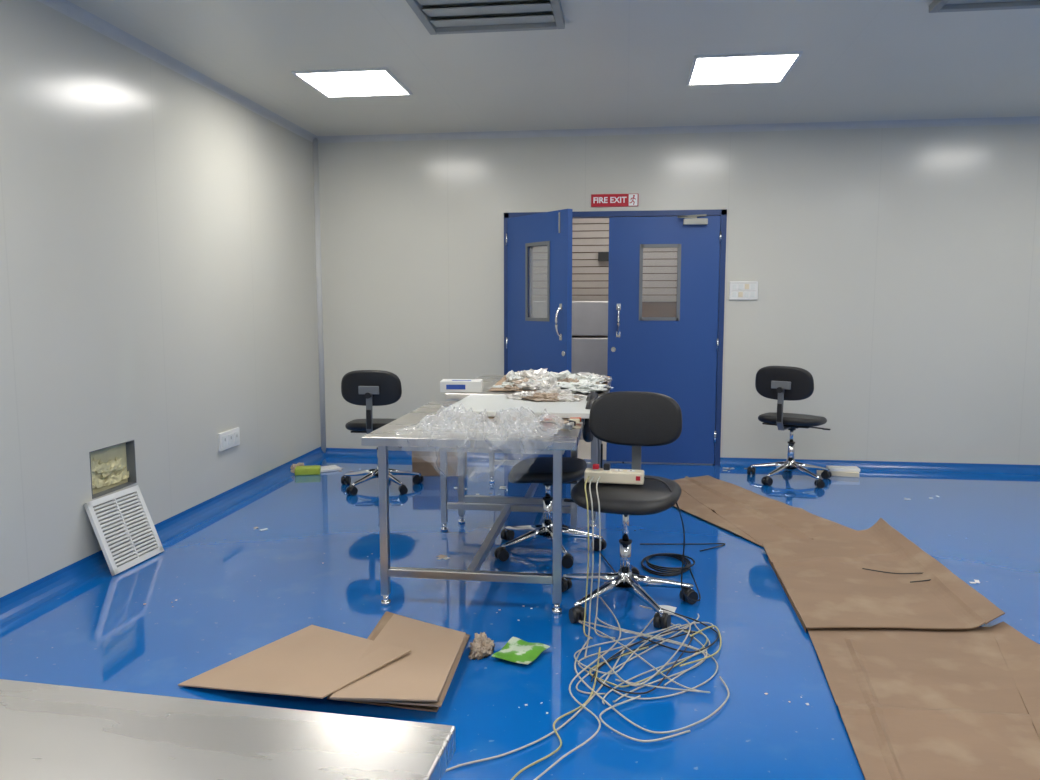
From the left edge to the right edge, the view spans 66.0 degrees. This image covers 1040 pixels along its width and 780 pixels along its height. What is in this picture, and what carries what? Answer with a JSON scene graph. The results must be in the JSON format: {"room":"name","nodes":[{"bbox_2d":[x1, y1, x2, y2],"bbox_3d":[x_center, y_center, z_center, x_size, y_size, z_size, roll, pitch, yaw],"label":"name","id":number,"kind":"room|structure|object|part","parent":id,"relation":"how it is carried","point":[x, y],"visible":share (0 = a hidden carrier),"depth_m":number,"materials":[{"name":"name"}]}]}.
{"room":"clean room","nodes":[
{"label":"clean room","id":0,"kind":"room"},
{"bbox_2d":[0,0,320,597],"bbox_3d":[-2.470,-0.332,2.782,0.120,2.860,9.320,1,6,7],"label":"wall","id":1,"kind":"structure","parent":0,"point":[158,280],"depth_m":4.52,"materials":[{"name":"white paint"}]},
{"bbox_2d":[89,440,136,498],"bbox_3d":[-2.274,0.425,4.374,0.122,0.250,0.420,1,6,7],"label":"wall opening","id":2,"kind":"object","parent":1,"relation":"attached to","point":[112,468],"visible":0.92,"depth_m":4.41,"materials":[{"name":"fabric"}]},
{"bbox_2d":[0,447,328,627],"bbox_3d":[-2.373,1.052,2.859,0.090,0.090,9.200,1,6,7],"label":"baseboard","id":3,"kind":"structure","parent":1,"relation":"attached to","point":[29,598],"depth_m":4.72,"materials":[{"name":"blue paint"}]},
{"bbox_2d":[218,427,239,450],"bbox_3d":[-2.043,0.343,5.590,0.026,0.127,0.308,1,6,7],"label":"wall socket","id":4,"kind":"object","parent":1,"relation":"attached to","point":[228,439],"visible":1,"depth_m":5.58,"materials":[{"name":"white plastic"}]},
{"bbox_2d":[313,138,325,452],"bbox_3d":[-1.825,-0.818,7.250,0.070,2.860,0.070,1,6,7],"label":"trim","id":5,"kind":"structure","parent":1,"relation":"attached to","point":[315,141],"depth_m":7.22,"materials":[{"name":"white metal"}]},
{"bbox_2d":[37,0,1039,142],"bbox_3d":[1.326,-1.669,2.080,7.550,0.050,9.200,1,6,7],"label":"trim","id":6,"kind":"structure","parent":1,"relation":"attached to","point":[65,7],"depth_m":6.48,"materials":[{"name":"grey metal"}]},
{"bbox_2d":[0,440,1039,779],"bbox_3d":[1.477,1.073,3.550,7.850,0.100,11.850,1,6,7],"label":"floor","id":7,"kind":"structure","parent":0,"point":[239,588],"depth_m":3.68,"materials":[{"name":"blue paint"}]},
{"bbox_2d":[84,485,163,575],"bbox_3d":[-2.129,0.747,4.319,0.162,0.381,0.410,1,6,10],"label":"air vent","id":8,"kind":"object","parent":7,"relation":"on","point":[123,526],"visible":1,"depth_m":4.30,"materials":[{"name":"white plastic"}]},
{"bbox_2d":[0,679,455,779],"bbox_3d":[-1.042,0.913,0.854,1.740,0.800,1.020,1,6,11],"label":"work table","id":9,"kind":"object","parent":7,"relation":"on","point":[48,731],"visible":1,"depth_m":1.11,"materials":[{"name":"silver metal"}]},
{"bbox_2d":[290,463,340,475],"bbox_3d":[-1.723,0.645,6.681,0.448,0.074,0.297,-1,6,-10],"label":"packaging","id":10,"kind":"object","parent":7,"relation":"on","point":[299,469],"visible":0.94,"depth_m":6.60,"materials":[{"name":"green plastic"}]},
{"bbox_2d":[178,611,469,711],"bbox_3d":[-0.715,1.016,3.167,1.009,0.087,0.937,1,6,7],"label":"cardboard","id":11,"kind":"object","parent":7,"relation":"on","point":[404,662],"visible":1,"depth_m":2.96,"materials":[{"name":"brown cardboard"}]},
{"bbox_2d":[341,370,423,495],"bbox_3d":[-1.082,0.285,6.088,0.621,0.919,0.651,1,6,7],"label":"swivel chair","id":12,"kind":"object","parent":7,"relation":"on","point":[368,388],"visible":0.71,"depth_m":5.81,"materials":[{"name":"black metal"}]},
{"bbox_2d":[412,451,466,475],"bbox_3d":[-0.663,0.546,6.637,0.420,0.281,0.302,0,6,2],"label":"carton","id":13,"kind":"object","parent":7,"relation":"on","point":[427,463],"visible":0.38,"depth_m":6.49,"materials":[{"name":"brown cardboard"}]},
{"bbox_2d":[361,401,584,614],"bbox_3d":[-0.150,0.530,4.246,0.970,0.828,1.340,1,6,7],"label":"work table","id":14,"kind":"object","parent":7,"relation":"on","point":[390,436],"depth_m":3.67,"materials":[{"name":"silver metal"}]},
{"bbox_2d":[401,404,557,474],"bbox_3d":[-0.165,0.221,3.762,0.742,0.316,0.681,1,6,7],"label":"clear plastic bag","id":15,"kind":"object","parent":14,"relation":"on","point":[430,417],"visible":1,"depth_m":3.73,"materials":[{"name":"white"}]},
{"bbox_2d":[432,414,569,421],"bbox_3d":[-0.047,0.115,4.451,0.730,0.006,0.780,1,6,7],"label":"cardboard sheet","id":16,"kind":"object","parent":14,"relation":"on","point":[525,419],"visible":0.11,"depth_m":4.13,"materials":[{"name":"beige cardboard"}]},
{"bbox_2d":[441,394,598,418],"bbox_3d":[0.038,0.086,4.518,0.800,0.028,0.760,1,6,8],"label":"board","id":17,"kind":"object","parent":16,"relation":"on","point":[490,405],"visible":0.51,"depth_m":4.32,"materials":[{"name":"white plastic"}]},
{"bbox_2d":[506,387,585,401],"bbox_3d":[0.148,0.020,4.679,0.486,0.067,0.290,1,6,7],"label":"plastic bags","id":18,"kind":"object","parent":17,"relation":"on","point":[555,394],"visible":1,"depth_m":4.65,"materials":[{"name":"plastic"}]},
{"bbox_3d":[0.181,0.160,3.922,0.227,0.022,0.315,1,6,7],"label":"small hardware parts","id":19,"kind":"part","parent":14,"relation":"part of","materials":[{"name":"plastic"}]},
{"bbox_2d":[468,632,494,659],"bbox_3d":[-0.155,1.023,3.242,0.108,0.062,0.219,1,6,7],"label":"rag","id":20,"kind":"object","parent":7,"relation":"on","point":[482,646],"visible":1,"depth_m":3.21,"materials":[{"name":"beige fabric"}]},
{"bbox_2d":[491,637,549,663],"bbox_3d":[0.006,1.042,3.191,0.171,0.017,0.190,3,7,26],"label":"wrapper","id":21,"kind":"object","parent":7,"relation":"on","point":[516,650],"visible":1,"depth_m":3.18,"materials":[{"name":"green plastic"}]},
{"bbox_2d":[446,375,611,527],"bbox_3d":[0.119,0.376,5.609,1.010,0.840,1.290,1,6,7],"label":"work table","id":22,"kind":"object","parent":7,"relation":"on","point":[489,381],"visible":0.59,"depth_m":5.08,"materials":[{"name":"silver metal"}]},
{"bbox_2d":[440,379,482,392],"bbox_3d":[-0.370,-0.028,5.096,0.260,0.072,0.162,0,6,2],"label":"carton","id":23,"kind":"object","parent":22,"relation":"on","point":[446,385],"visible":1,"depth_m":5.02,"materials":[{"name":"white cardboard"}]},
{"bbox_2d":[489,376,609,392],"bbox_3d":[0.219,-0.052,5.595,0.800,0.009,1.100,1,6,7],"label":"cardboard sheet","id":24,"kind":"object","parent":22,"relation":"on","point":[503,379],"visible":0.06,"depth_m":5.20,"materials":[{"name":"brown cardboard"}]},
{"bbox_2d":[492,368,613,393],"bbox_3d":[0.234,-0.084,5.386,0.802,0.102,1.017,1,6,7],"label":"pile","id":25,"kind":"object","parent":24,"relation":"on","point":[581,382],"visible":0.98,"depth_m":5.25,"materials":[{"name":"white plastic"}]},
{"bbox_2d":[533,245,546,300],"label":"roller shutter","id":26,"kind":"object","parent":7,"relation":"on","point":[539,252],"depth_m":9.16,"materials":[{"name":"metal"}]},
{"bbox_2d":[494,392,606,567],"bbox_3d":[0.178,0.463,4.517,0.627,0.904,0.623,1,6,7],"label":"swivel chair","id":27,"kind":"object","parent":7,"relation":"on","point":[538,469],"visible":0.8,"depth_m":4.45,"materials":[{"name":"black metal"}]},
{"bbox_2d":[143,467,979,713],"bbox_3d":[0.549,0.879,4.844,4.705,0.002,4.320,1,6,7],"label":"paper scraps","id":28,"kind":"object","parent":7,"relation":"on","point":[445,557],"visible":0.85,"depth_m":4.44,"materials":[{"name":"white paper"}]},
{"bbox_2d":[533,301,607,439],"bbox_3d":[1.082,-0.214,8.356,2.000,1.420,0.500,1,6,7],"label":"cabinet","id":29,"kind":"object","parent":7,"relation":"on","point":[589,318],"visible":0.02,"depth_m":8.12,"materials":[{"name":"grey metal"}]},
{"bbox_2d":[445,476,729,779],"bbox_3d":[0.376,0.784,2.900,0.746,0.615,1.596,3,7,23],"label":"cable tangle","id":30,"kind":"object","parent":7,"relation":"on","point":[598,666],"visible":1,"depth_m":3.06,"materials":[{"name":"beige plastic"}]},
{"bbox_2d":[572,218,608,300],"label":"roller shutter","id":31,"kind":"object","parent":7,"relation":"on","point":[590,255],"depth_m":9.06,"materials":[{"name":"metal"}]},
{"bbox_2d":[561,391,697,629],"bbox_3d":[0.494,0.515,3.716,0.681,0.974,0.647,1,6,7],"label":"swivel chair","id":32,"kind":"object","parent":7,"relation":"on","point":[636,419],"depth_m":3.73,"materials":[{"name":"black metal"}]},
{"bbox_3d":[0.434,0.381,3.676,0.270,0.085,0.087,1,6,11],"label":"power strip","id":33,"kind":"part","parent":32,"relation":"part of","materials":[{"name":"white plastic"}]},
{"bbox_2d":[642,248,677,316],"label":"window","id":34,"kind":"structure","parent":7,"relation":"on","point":[659,289],"depth_m":8.99,"materials":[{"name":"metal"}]},
{"bbox_2d":[600,477,724,652],"bbox_3d":[0.741,0.674,3.925,0.723,0.619,1.533,1,6,7],"label":"cable coil","id":35,"kind":"object","parent":7,"relation":"on","point":[669,571],"visible":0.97,"depth_m":4.15,"materials":[{"name":"plastic"}]},
{"bbox_2d":[656,605,676,614],"bbox_3d":[0.665,1.002,3.641,0.080,0.009,0.108,2,7,19],"label":"paper scrap","id":36,"kind":"object","parent":7,"relation":"on","point":[670,608],"visible":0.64,"depth_m":3.66,"materials":[{"name":"white paper"}]},
{"bbox_2d":[673,475,856,546],"bbox_3d":[1.451,0.786,5.523,0.757,0.034,1.767,-2,7,-19],"label":"cardboard sheet","id":37,"kind":"object","parent":7,"relation":"on","point":[756,518],"visible":0.81,"depth_m":5.29,"materials":[{"name":"brown cardboard"}]},
{"bbox_2d":[747,366,831,488],"bbox_3d":[2.168,0.254,6.347,0.653,0.924,0.651,1,6,7],"label":"swivel chair","id":38,"kind":"object","parent":7,"relation":"on","point":[779,383],"visible":1,"depth_m":6.15,"materials":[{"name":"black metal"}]},
{"bbox_2d":[817,466,859,477],"bbox_3d":[2.609,0.663,6.558,0.328,0.066,0.155,2,7,19],"label":"packaging","id":39,"kind":"object","parent":7,"relation":"on","point":[843,471],"visible":0.84,"depth_m":6.50,"materials":[{"name":"beige plastic"}]},
{"bbox_2d":[768,558,1039,779],"bbox_3d":[1.627,1.019,3.295,0.975,0.055,2.124,1,6,7],"label":"cardboard sheet","id":40,"kind":"object","parent":7,"relation":"on","point":[913,704],"visible":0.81,"depth_m":2.82,"materials":[{"name":"brown cardboard"}]},
{"bbox_2d":[762,518,1004,628],"bbox_3d":[1.750,0.900,4.141,0.865,0.079,1.619,1,6,7],"label":"cardboard sheet","id":41,"kind":"object","parent":40,"relation":"on","point":[824,578],"visible":0.98,"depth_m":3.88,"materials":[{"name":"brown cardboard"}]},
{"bbox_2d":[862,568,930,582],"bbox_3d":[1.899,0.929,3.992,0.331,0.005,0.166,1,6,14],"label":"cable","id":42,"kind":"object","parent":41,"relation":"on","point":[862,568],"visible":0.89,"depth_m":4.03,"materials":[{"name":"plastic"}]},
{"bbox_2d":[68,0,1039,135],"bbox_3d":[1.324,-1.742,2.057,7.850,0.100,9.470,1,6,7],"label":"ceiling","id":43,"kind":"structure","parent":0,"point":[613,63],"depth_m":4.84,"materials":[{"name":"paint"}]},
{"bbox_2d":[291,67,412,97],"bbox_3d":[-1.099,-2.040,5.328,0.620,0.014,0.620,1,6,7],"label":"ceiling light panel","id":44,"kind":"object","parent":43,"relation":"in","point":[357,82],"depth_m":5.29,"materials":[{"name":"white plastic"}]},
{"bbox_2d":[406,0,564,34],"bbox_3d":[-0.169,-1.872,3.876,0.720,0.035,0.720,1,6,7],"label":"air diffuser","id":45,"kind":"object","parent":43,"relation":"in","point":[437,16],"depth_m":4.04,"materials":[{"name":"grey metal"}]},
{"bbox_2d":[686,51,802,85],"bbox_3d":[1.381,-2.006,5.008,0.620,0.014,0.620,1,6,7],"label":"ceiling light panel","id":46,"kind":"object","parent":43,"relation":"in","point":[768,67],"depth_m":4.97,"materials":[{"name":"white plastic"}]},
{"bbox_2d":[929,0,1039,12],"bbox_3d":[2.330,-1.837,3.553,0.720,0.035,0.720,1,6,7],"label":"air diffuser","id":47,"kind":"object","parent":43,"relation":"in","point":[936,6],"depth_m":3.88,"materials":[{"name":"grey metal"}]},
{"bbox_2d":[318,124,1039,464],"bbox_3d":[1.926,-0.772,6.826,7.550,2.860,0.120,1,6,7],"label":"wall","id":48,"kind":"structure","parent":0,"point":[897,268],"depth_m":6.71,"materials":[{"name":"white paint"}]},
{"bbox_2d":[506,209,572,459],"bbox_3d":[0.125,-0.396,6.694,0.111,2.118,0.880,-4,7,-33],"label":"door","id":49,"kind":"structure","parent":48,"relation":"in","point":[534,343],"depth_m":6.62,"materials":[{"name":"blue metal"}]},
{"bbox_2d":[591,194,638,206],"bbox_3d":[0.806,-1.615,6.810,0.400,0.105,0.017,1,6,7],"label":"exit sign","id":50,"kind":"object","parent":48,"relation":"attached to","point":[597,200],"visible":1,"depth_m":6.81,"materials":[{"name":"red plastic"}]},
{"bbox_2d":[504,209,726,465],"bbox_3d":[0.804,-0.449,7.001,1.890,2.180,0.132,1,6,7],"label":"door frame","id":51,"kind":"structure","parent":48,"relation":"attached to","point":[720,212],"depth_m":6.83,"materials":[{"name":"blue metal"}]},
{"bbox_2d":[606,214,721,463],"bbox_3d":[1.229,-0.423,6.884,0.942,2.131,0.116,1,6,7],"label":"door","id":52,"kind":"structure","parent":48,"relation":"in","point":[673,357],"depth_m":6.88,"materials":[{"name":"blue metal"}]},
{"bbox_2d":[325,448,1039,474],"bbox_3d":[1.913,0.625,6.883,7.550,0.070,0.070,1,6,7],"label":"baseboard","id":53,"kind":"structure","parent":48,"relation":"attached to","point":[331,452],"depth_m":6.78,"materials":[{"name":"blue paint"}]},
{"bbox_2d":[729,281,757,299],"bbox_3d":[1.884,-0.839,6.750,0.234,0.151,0.026,1,6,7],"label":"switch plate","id":54,"kind":"object","parent":48,"relation":"attached to","point":[738,290],"visible":1,"depth_m":6.74,"materials":[{"name":"white plastic"}]}
]}

